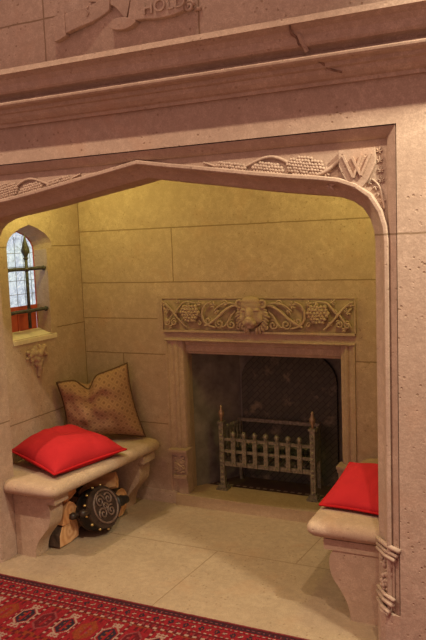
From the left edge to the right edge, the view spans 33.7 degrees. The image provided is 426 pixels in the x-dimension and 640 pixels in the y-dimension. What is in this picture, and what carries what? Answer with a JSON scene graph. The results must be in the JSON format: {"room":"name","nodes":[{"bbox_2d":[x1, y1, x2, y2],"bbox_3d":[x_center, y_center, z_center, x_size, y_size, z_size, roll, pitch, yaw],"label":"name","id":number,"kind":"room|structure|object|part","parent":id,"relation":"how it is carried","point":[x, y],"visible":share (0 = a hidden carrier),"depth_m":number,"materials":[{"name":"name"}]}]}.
{"room":"historic interior","nodes":[
{"label":"historic interior","id":0,"kind":"room"},
{"bbox_2d":[0,203,87,462],"bbox_3d":[-1.132,0.042,4.166,0.240,2.300,0.930,1,7,25],"label":"wall","id":1,"kind":"structure","parent":0,"point":[35,403],"depth_m":4.22,"materials":[{"name":"stone"}]},
{"bbox_2d":[8,234,48,327],"bbox_3d":[-1.073,-0.222,4.050,0.048,0.545,0.342,1,7,25],"label":"window grille","id":2,"kind":"object","parent":1,"relation":"in","point":[25,251],"visible":0.92,"depth_m":4.05,"materials":[{"name":"metal"}]},
{"bbox_2d":[6,231,56,345],"bbox_3d":[-1.098,-0.194,4.091,0.130,0.642,0.387,1,7,25],"label":"window","id":3,"kind":"structure","parent":1,"relation":"in","point":[17,282],"depth_m":4.12,"materials":[{"name":"clear glass"}]},
{"bbox_3d":[-1.134,-0.214,4.116,0.003,0.598,0.270,1,7,25],"label":"pane","id":4,"kind":"part","parent":3,"relation":"part of","materials":[{"name":"clear glass"}]},
{"bbox_3d":[-1.074,0.094,4.116,0.100,0.062,0.387,1,7,25],"label":"sill","id":5,"kind":"part","parent":3,"relation":"part of","materials":[{"name":"stone"}]},
{"bbox_2d":[26,344,48,376],"bbox_3d":[-1.025,0.241,4.109,0.054,0.191,0.194,1,7,25],"label":"boss","id":6,"kind":"object","parent":1,"relation":"attached to","point":[36,354],"visible":1,"depth_m":4.09,"materials":[{"name":"stone"}]},
{"bbox_2d":[0,498,378,639],"bbox_3d":[-0.456,1.437,2.124,7.400,0.080,6.100,1,7,25],"label":"floor","id":7,"kind":"structure","parent":0,"point":[265,573],"depth_m":3.50,"materials":[{"name":"beige stone"}]},
{"bbox_2d":[48,519,78,547],"bbox_3d":[-0.908,1.157,3.895,0.279,0.127,0.187,1,7,25],"label":"log","id":8,"kind":"object","parent":7,"relation":"on","point":[61,536],"visible":0.28,"depth_m":3.80,"materials":[{"name":"brown wood"}]},
{"bbox_2d":[58,500,76,525],"bbox_3d":[-0.904,1.039,3.898,0.296,0.123,0.171,1,7,25],"label":"log","id":9,"kind":"object","parent":8,"relation":"on","point":[69,507],"visible":0.29,"depth_m":3.81,"materials":[{"name":"brown wood"}]},
{"bbox_2d":[63,489,75,502],"bbox_3d":[-0.904,0.929,3.897,0.284,0.109,0.110,1,7,28],"label":"log","id":10,"kind":"object","parent":9,"relation":"on","point":[70,493],"visible":0.08,"depth_m":3.84,"materials":[{"name":"brown wood"}]},
{"bbox_2d":[4,435,159,556],"bbox_3d":[-0.764,0.987,4.045,0.548,0.420,0.980,1,7,25],"label":"stone bench","id":11,"kind":"object","parent":7,"relation":"on","point":[39,495],"visible":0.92,"depth_m":3.71,"materials":[{"name":"stone"}]},
{"bbox_2d":[12,424,126,475],"bbox_3d":[-0.834,0.703,3.945,0.470,0.195,0.518,3,8,39],"label":"cushion","id":12,"kind":"object","parent":11,"relation":"on","point":[55,450],"visible":0.99,"depth_m":3.81,"materials":[{"name":"fabric"}]},
{"bbox_3d":[-0.770,0.816,4.026,0.548,0.075,0.980,1,7,25],"label":"seat","id":13,"kind":"part","parent":11,"relation":"part of","materials":[{"name":"stone"}]},
{"bbox_2d":[56,362,145,436],"bbox_3d":[-0.680,0.506,4.284,0.521,0.462,0.189,-4,6,-14],"label":"patterned cushion","id":14,"kind":"object","parent":11,"relation":"on","point":[105,405],"visible":0.91,"depth_m":4.23,"materials":[{"name":"brown fabric"}]},
{"bbox_2d":[69,484,128,530],"bbox_3d":[-0.632,1.053,3.985,0.172,0.258,0.442,1,7,25],"label":"bellows","id":15,"kind":"object","parent":7,"relation":"on","point":[98,508],"visible":1,"depth_m":3.90,"materials":[{"name":"brown wood"}]},
{"bbox_3d":[-0.725,1.058,3.823,0.117,0.077,0.067,1,7,28],"label":"handle","id":16,"kind":"part","parent":15,"relation":"part of","materials":[{"name":"brown wood"}]},
{"bbox_2d":[111,488,126,516],"bbox_3d":[-0.708,1.085,4.259,0.349,0.171,0.174,1,7,25],"label":"log","id":17,"kind":"object","parent":7,"relation":"on","point":[119,491],"visible":0.12,"depth_m":4.20,"materials":[{"name":"brown wood"}]},
{"bbox_2d":[0,573,308,639],"bbox_3d":[-0.401,1.351,2.478,3.794,0.008,1.302,1,7,25],"label":"rug","id":18,"kind":"object","parent":7,"relation":"on","point":[29,609],"visible":1,"depth_m":3.02,"materials":[{"name":"fabric"}]},
{"bbox_2d":[164,338,356,522],"bbox_3d":[0.346,0.526,4.290,1.174,1.200,0.520,1,7,25],"label":"fireplace","id":19,"kind":"object","parent":7,"relation":"on","point":[274,380],"depth_m":4.36,"materials":[{"name":"stone"}]},
{"bbox_3d":[0.059,0.839,4.391,0.030,0.407,0.035,1,7,25],"label":"post","id":20,"kind":"part","parent":19,"relation":"part of","materials":[{"name":"metal"}]},
{"bbox_3d":[0.124,0.709,4.335,0.034,0.050,0.034,1,7,25],"label":"knob","id":21,"kind":"part","parent":19,"relation":"part of","materials":[{"name":"metal"}]},
{"bbox_3d":[0.180,0.833,4.575,0.020,0.409,0.020,1,7,25],"label":"post","id":22,"kind":"part","parent":19,"relation":"part of","materials":[{"name":"metal"}]},
{"bbox_3d":[0.188,0.710,4.305,0.034,0.050,0.034,1,7,25],"label":"knob","id":23,"kind":"part","parent":19,"relation":"part of","materials":[{"name":"metal"}]},
{"bbox_3d":[0.252,0.710,4.275,0.034,0.050,0.034,1,7,25],"label":"knob","id":24,"kind":"part","parent":19,"relation":"part of","materials":[{"name":"metal"}]},
{"bbox_3d":[0.316,0.711,4.244,0.034,0.050,0.034,1,7,25],"label":"knob","id":25,"kind":"part","parent":19,"relation":"part of","materials":[{"name":"metal"}]},
{"bbox_3d":[0.325,0.816,4.265,0.560,0.018,0.012,1,7,25],"label":"rail","id":26,"kind":"part","parent":19,"relation":"part of","materials":[{"name":"metal"}]},
{"bbox_3d":[0.322,0.742,4.257,0.560,0.018,0.012,1,7,25],"label":"rail","id":27,"kind":"part","parent":19,"relation":"part of","materials":[{"name":"metal"}]},
{"bbox_3d":[0.328,0.896,4.274,0.560,0.028,0.012,1,7,25],"label":"rail","id":28,"kind":"part","parent":19,"relation":"part of","materials":[{"name":"metal"}]},
{"bbox_3d":[0.364,0.786,4.348,0.658,0.537,0.261,1,7,25],"label":"fire grate","id":29,"kind":"part","parent":19,"relation":"part of","materials":[{"name":"grey metal"}]},
{"bbox_2d":[236,443,309,460],"bbox_3d":[0.376,0.816,4.363,0.498,0.066,0.159,1,7,25],"label":"coals","id":30,"kind":"object","parent":19,"relation":"in","point":[249,447],"visible":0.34,"depth_m":4.35},
{"bbox_3d":[0.381,0.712,4.214,0.034,0.050,0.034,1,7,25],"label":"knob","id":31,"kind":"part","parent":19,"relation":"part of","materials":[{"name":"metal"}]},
{"bbox_3d":[0.416,0.807,4.460,0.526,0.018,0.010,1,7,25],"label":"rail","id":32,"kind":"part","parent":19,"relation":"part of","materials":[{"name":"metal"}]},
{"bbox_3d":[0.410,0.643,4.442,0.526,0.022,0.012,1,7,25],"label":"rail","id":33,"kind":"part","parent":19,"relation":"part of","materials":[{"name":"metal"}]},
{"bbox_3d":[0.445,0.713,4.184,0.034,0.050,0.034,1,7,25],"label":"knob","id":34,"kind":"part","parent":19,"relation":"part of","materials":[{"name":"metal"}]},
{"bbox_3d":[0.509,0.714,4.154,0.034,0.050,0.034,1,7,25],"label":"knob","id":35,"kind":"part","parent":19,"relation":"part of","materials":[{"name":"metal"}]},
{"bbox_3d":[0.589,0.847,4.141,0.030,0.407,0.035,1,7,25],"label":"post","id":36,"kind":"part","parent":19,"relation":"part of","materials":[{"name":"metal"}]},
{"bbox_3d":[0.655,0.839,4.351,0.020,0.409,0.020,1,7,25],"label":"post","id":37,"kind":"part","parent":19,"relation":"part of","materials":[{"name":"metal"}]},
{"bbox_2d":[307,458,378,625],"bbox_3d":[0.813,1.007,3.318,0.488,0.420,0.950,1,7,25],"label":"stone bench","id":38,"kind":"object","parent":7,"relation":"on","point":[350,535],"visible":0.56,"depth_m":2.94,"materials":[{"name":"stone"}]},
{"bbox_3d":[0.806,0.836,3.299,0.488,0.075,0.950,1,7,25],"label":"seat","id":39,"kind":"part","parent":38,"relation":"part of","materials":[{"name":"stone"}]},
{"bbox_2d":[319,462,378,514],"bbox_3d":[0.717,0.742,3.171,0.342,0.130,0.406,2,7,34],"label":"cushion","id":40,"kind":"object","parent":38,"relation":"on","point":[356,489],"visible":0.61,"depth_m":3.10,"materials":[{"name":"fabric"}]},
{"bbox_3d":[-0.892,1.139,4.086,0.275,0.111,0.121,1,7,25],"label":"log","id":41,"kind":"object","parent":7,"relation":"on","visible":0},
{"bbox_2d":[69,496,77,504],"bbox_3d":[-0.891,1.042,4.077,0.277,0.100,0.102,1,7,25],"label":"log","id":42,"kind":"object","parent":41,"relation":"on","point":[73,499],"visible":0.12,"depth_m":3.99,"materials":[{"name":"brown wood"}]},
{"bbox_2d":[73,483,87,496],"bbox_3d":[-0.858,1.019,4.162,0.244,0.117,0.126,1,7,25],"label":"log","id":43,"kind":"object","parent":42,"relation":"on","point":[79,490],"visible":0.08,"depth_m":4.08,"materials":[{"name":"brown wood"}]},
{"bbox_2d":[86,472,118,489],"bbox_3d":[-0.690,0.967,4.146,0.274,0.146,0.078,-1,6,7],"label":"log","id":44,"kind":"object","parent":43,"relation":"on","point":[110,480],"visible":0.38,"depth_m":4.12,"materials":[{"name":"brown wood"}]},
{"bbox_2d":[0,0,425,639],"bbox_3d":[-0.051,-0.468,2.927,7.400,3.500,0.260,1,7,25],"label":"wall","id":45,"kind":"structure","parent":0,"point":[26,26],"depth_m":2.62,"materials":[{"name":"stone"}]},
{"bbox_2d":[53,0,201,42],"bbox_3d":[-0.357,-1.254,2.811,0.676,0.190,0.050,1,7,26],"label":"ribbon","id":46,"kind":"object","parent":45,"relation":"attached to","point":[134,12],"visible":1,"depth_m":2.81,"materials":[{"name":"stone"}]},
{"bbox_2d":[0,138,399,612],"bbox_3d":[-0.240,0.271,3.134,2.164,2.000,0.216,1,7,25],"label":"arch","id":47,"kind":"object","parent":45,"relation":"attached to","point":[93,182],"visible":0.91,"depth_m":2.79,"materials":[{"name":"stone"}]},
{"bbox_2d":[0,173,80,198],"bbox_3d":[-0.909,-0.534,3.244,0.727,0.229,0.041,1,7,25],"label":"carving","id":48,"kind":"object","parent":47,"relation":"attached to","point":[6,189],"visible":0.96,"depth_m":3.21,"materials":[{"name":"stone"}]},
{"bbox_2d":[203,146,385,208],"bbox_3d":[0.289,-0.518,2.680,0.727,0.229,0.041,1,7,25],"label":"carving","id":49,"kind":"object","parent":47,"relation":"attached to","point":[357,166],"visible":0.98,"depth_m":2.59,"materials":[{"name":"stone"}]},
{"bbox_2d":[375,535,400,639],"bbox_3d":[0.675,1.067,2.712,0.078,0.442,0.145,-5,7,-28],"label":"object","id":50,"kind":"object","parent":47,"relation":"attached to","point":[389,623],"visible":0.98,"depth_m":2.69,"materials":[{"name":"stone"}]},
{"bbox_2d":[0,125,399,615],"bbox_3d":[-0.281,0.287,3.048,2.136,1.990,0.042,1,7,25],"label":"trim","id":51,"kind":"structure","parent":45,"relation":"attached to","point":[388,131],"depth_m":2.62,"materials":[{"name":"stone"}]},
{"bbox_2d":[0,0,425,128],"bbox_3d":[-0.151,-0.953,2.700,7.400,0.220,0.182,1,7,25],"label":"crown molding","id":52,"kind":"structure","parent":45,"relation":"attached to","point":[383,39],"depth_m":2.59,"materials":[{"name":"stone"}]},
{"bbox_2d":[78,180,377,502],"bbox_3d":[0.241,-0.002,4.087,2.810,2.300,0.134,1,7,25],"label":"wall","id":53,"kind":"structure","parent":0,"point":[142,245],"depth_m":4.12,"materials":[{"name":"stone"}]},
{"bbox_2d":[161,296,356,335],"bbox_3d":[0.213,-0.024,3.995,1.190,0.222,0.130,1,7,28],"label":"carved frieze","id":54,"kind":"object","parent":53,"relation":"attached to","point":[333,316],"visible":1,"depth_m":3.96,"materials":[{"name":"stone"}]}
]}

